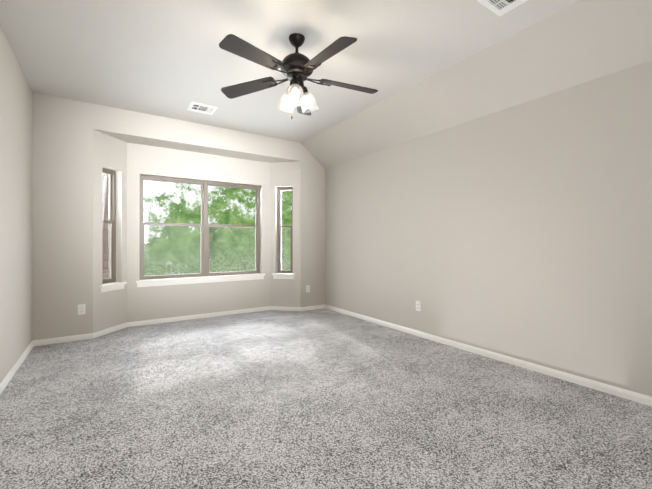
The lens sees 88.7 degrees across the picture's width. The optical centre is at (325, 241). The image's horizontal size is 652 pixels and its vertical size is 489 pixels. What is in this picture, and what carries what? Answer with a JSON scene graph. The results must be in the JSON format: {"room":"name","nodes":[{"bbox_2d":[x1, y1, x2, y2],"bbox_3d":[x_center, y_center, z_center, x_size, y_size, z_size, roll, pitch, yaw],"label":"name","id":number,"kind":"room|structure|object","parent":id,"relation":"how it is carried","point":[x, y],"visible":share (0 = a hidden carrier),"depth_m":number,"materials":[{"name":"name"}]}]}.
{"room":"empty bedroom","nodes":[
{"label":"empty bedroom","id":0,"kind":"room"},
{"bbox_2d":[0,27,31,382],"bbox_3d":[-1.705,-0.322,1.241,0.160,2.890,5.860,0,0,-33],"label":"wall","id":1,"kind":"structure","parent":0,"point":[15,215],"depth_m":2.89,"materials":[{"name":"grey paint"}]},
{"bbox_2d":[0,340,34,394],"bbox_3d":[-1.633,1.092,1.288,0.014,0.062,5.540,0,0,-33],"label":"baseboard","id":2,"kind":"structure","parent":1,"relation":"attached to","point":[8,377],"depth_m":2.88,"materials":[{"name":"white wood"}]},
{"bbox_2d":[32,92,92,339],"bbox_3d":[-3.055,-0.320,3.765,0.695,2.890,0.160,0,0,-33],"label":"wall","id":3,"kind":"structure","parent":0,"point":[62,209],"depth_m":3.73,"materials":[{"name":"grey paint"}]},
{"bbox_2d":[78,304,85,314],"bbox_3d":[-2.806,0.775,3.828,0.072,0.116,0.009,0,0,-33],"label":"electrical outlet","id":4,"kind":"object","parent":3,"relation":"attached to","point":[81,308],"visible":1,"depth_m":3.83,"materials":[{"name":"white plastic"}]},
{"bbox_2d":[35,304,324,345],"bbox_3d":[-1.691,1.095,4.790,3.720,0.062,0.394,0,0,-33],"label":"baseboard","id":5,"kind":"structure","parent":3,"relation":"attached to","point":[180,318],"depth_m":4.62,"materials":[{"name":"white wood"}]},
{"bbox_2d":[93,129,126,332],"bbox_3d":[-2.756,-0.120,4.160,0.160,2.490,0.520,0,0,10],"label":"wall","id":6,"kind":"structure","parent":0,"point":[109,307],"depth_m":4.14,"materials":[{"name":"grey paint"}]},
{"bbox_2d":[102,168,115,283],"bbox_3d":[-2.789,-0.187,4.191,0.065,1.465,0.300,0,0,10],"label":"window","id":7,"kind":"structure","parent":6,"relation":"in","point":[108,225],"depth_m":4.26,"materials":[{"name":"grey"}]},
{"bbox_2d":[99,282,126,292],"bbox_3d":[-2.696,0.564,4.175,0.125,0.090,0.390,0,0,10],"label":"sill","id":8,"kind":"structure","parent":6,"relation":"attached to","point":[107,287],"depth_m":4.15,"materials":[{"name":"white wood"}]},
{"bbox_2d":[93,104,299,162],"bbox_3d":[-1.744,-1.539,4.921,2.765,0.450,0.640,0,0,-33],"label":"wall","id":9,"kind":"structure","parent":0,"point":[128,126],"depth_m":4.51,"materials":[{"name":"grey paint"}]},
{"bbox_2d":[127,143,269,321],"bbox_3d":[-1.824,-0.119,5.035,2.450,2.490,0.160,0,0,-33],"label":"wall","id":10,"kind":"structure","parent":0,"point":[153,302],"depth_m":4.84,"materials":[{"name":"grey paint"}]},
{"bbox_2d":[140,175,259,279],"bbox_3d":[-1.842,-0.187,5.063,1.750,1.465,0.073,0,0,-33],"label":"window","id":11,"kind":"structure","parent":10,"relation":"in","point":[205,241],"depth_m":5.03,"materials":[{"name":"brown"}]},
{"bbox_2d":[136,273,264,286],"bbox_3d":[-1.792,0.565,4.987,1.840,0.090,0.125,0,0,-33],"label":"sill","id":12,"kind":"structure","parent":10,"relation":"attached to","point":[183,280],"depth_m":4.87,"materials":[{"name":"white wood"}]},
{"bbox_2d":[270,161,299,306],"bbox_3d":[-0.651,-0.119,5.553,0.523,2.490,0.160,0,0,13],"label":"wall","id":13,"kind":"structure","parent":0,"point":[284,292],"depth_m":5.47,"materials":[{"name":"grey paint"}]},
{"bbox_2d":[272,273,294,278],"bbox_3d":[-0.687,0.565,5.502,0.390,0.090,0.125,0,0,13],"label":"sill","id":14,"kind":"structure","parent":13,"relation":"attached to","point":[283,275],"depth_m":5.47,"materials":[{"name":"white wood"}]},
{"bbox_2d":[277,187,292,272],"bbox_3d":[-0.666,-0.186,5.595,0.300,1.465,0.065,0,0,13],"label":"window","id":15,"kind":"structure","parent":13,"relation":"in","point":[279,245],"depth_m":5.59,"materials":[{"name":"brown"}]},
{"bbox_2d":[0,0,578,142],"bbox_3d":[-0.329,-1.691,2.152,3.460,0.150,5.860,0,0,-33],"label":"ceiling","id":16,"kind":"structure","parent":0,"point":[172,59],"depth_m":2.77,"materials":[{"name":"white paint"}]},
{"bbox_2d":[187,101,217,114],"bbox_3d":[-1.493,-1.611,4.026,0.301,0.008,0.290,0,0,-33],"label":"ceiling vent","id":17,"kind":"object","parent":16,"relation":"in","point":[202,108],"visible":1,"depth_m":4.02,"materials":[{"name":"white metal"}]},
{"bbox_2d":[219,33,377,118],"bbox_3d":[-0.202,-1.296,2.604,1.326,0.639,1.271,0,0,-33],"label":"fan","id":18,"kind":"object","parent":16,"relation":"hanging from","point":[297,68],"visible":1,"depth_m":2.56,"materials":[{"name":"black wood"}]},
{"bbox_2d":[477,0,527,16],"bbox_3d":[1.203,-1.612,2.183,0.280,0.008,0.291,0,0,-33],"label":"ceiling vent","id":19,"kind":"object","parent":16,"relation":"in","point":[495,6],"visible":1,"depth_m":2.26,"materials":[{"name":"white metal"}]},
{"bbox_2d":[300,143,324,306],"bbox_3d":[-0.192,-0.319,5.659,0.640,2.890,0.160,0,0,-33],"label":"wall","id":20,"kind":"structure","parent":0,"point":[312,221],"depth_m":5.53,"materials":[{"name":"grey paint"}]},
{"bbox_2d":[0,308,651,488],"bbox_3d":[-0.195,1.184,2.527,4.100,0.120,6.340,0,0,-33],"label":"floor","id":21,"kind":"structure","parent":0,"point":[324,398],"depth_m":2.15,"materials":[{"name":"carpet"}]},
{"bbox_2d":[301,0,651,168],"bbox_3d":[1.381,-1.444,3.283,0.640,0.643,5.860,0,0,-33],"label":"ceiling","id":22,"kind":"structure","parent":0,"point":[578,42],"depth_m":2.84,"materials":[{"name":"grey paint"}]},
{"bbox_2d":[325,60,651,396],"bbox_3d":[1.581,-0.320,3.415,0.160,2.890,5.860,0,0,-33],"label":"wall","id":23,"kind":"structure","parent":0,"point":[522,231],"depth_m":2.99,"materials":[{"name":"grey paint"}]},
{"bbox_2d":[416,301,420,310],"bbox_3d":[1.102,0.767,3.985,0.009,0.116,0.072,0,0,-33],"label":"electrical outlet","id":24,"kind":"object","parent":23,"relation":"attached to","point":[418,305],"visible":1,"depth_m":3.98,"materials":[{"name":"white plastic"}]},
{"bbox_2d":[325,304,651,406],"bbox_3d":[1.508,1.094,3.366,0.014,0.062,5.540,0,0,-33],"label":"baseboard","id":25,"kind":"structure","parent":23,"relation":"attached to","point":[615,391],"depth_m":2.99,"materials":[{"name":"white wood"}]},
{"label":"outside","id":26,"kind":"structure","parent":0,"visible":0},
{"bbox_2d":[143,180,291,275],"bbox_3d":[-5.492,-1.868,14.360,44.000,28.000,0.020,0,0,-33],"label":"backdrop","id":27,"kind":"structure","parent":26,"point":[245,198],"depth_m":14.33,"materials":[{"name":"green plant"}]}
]}

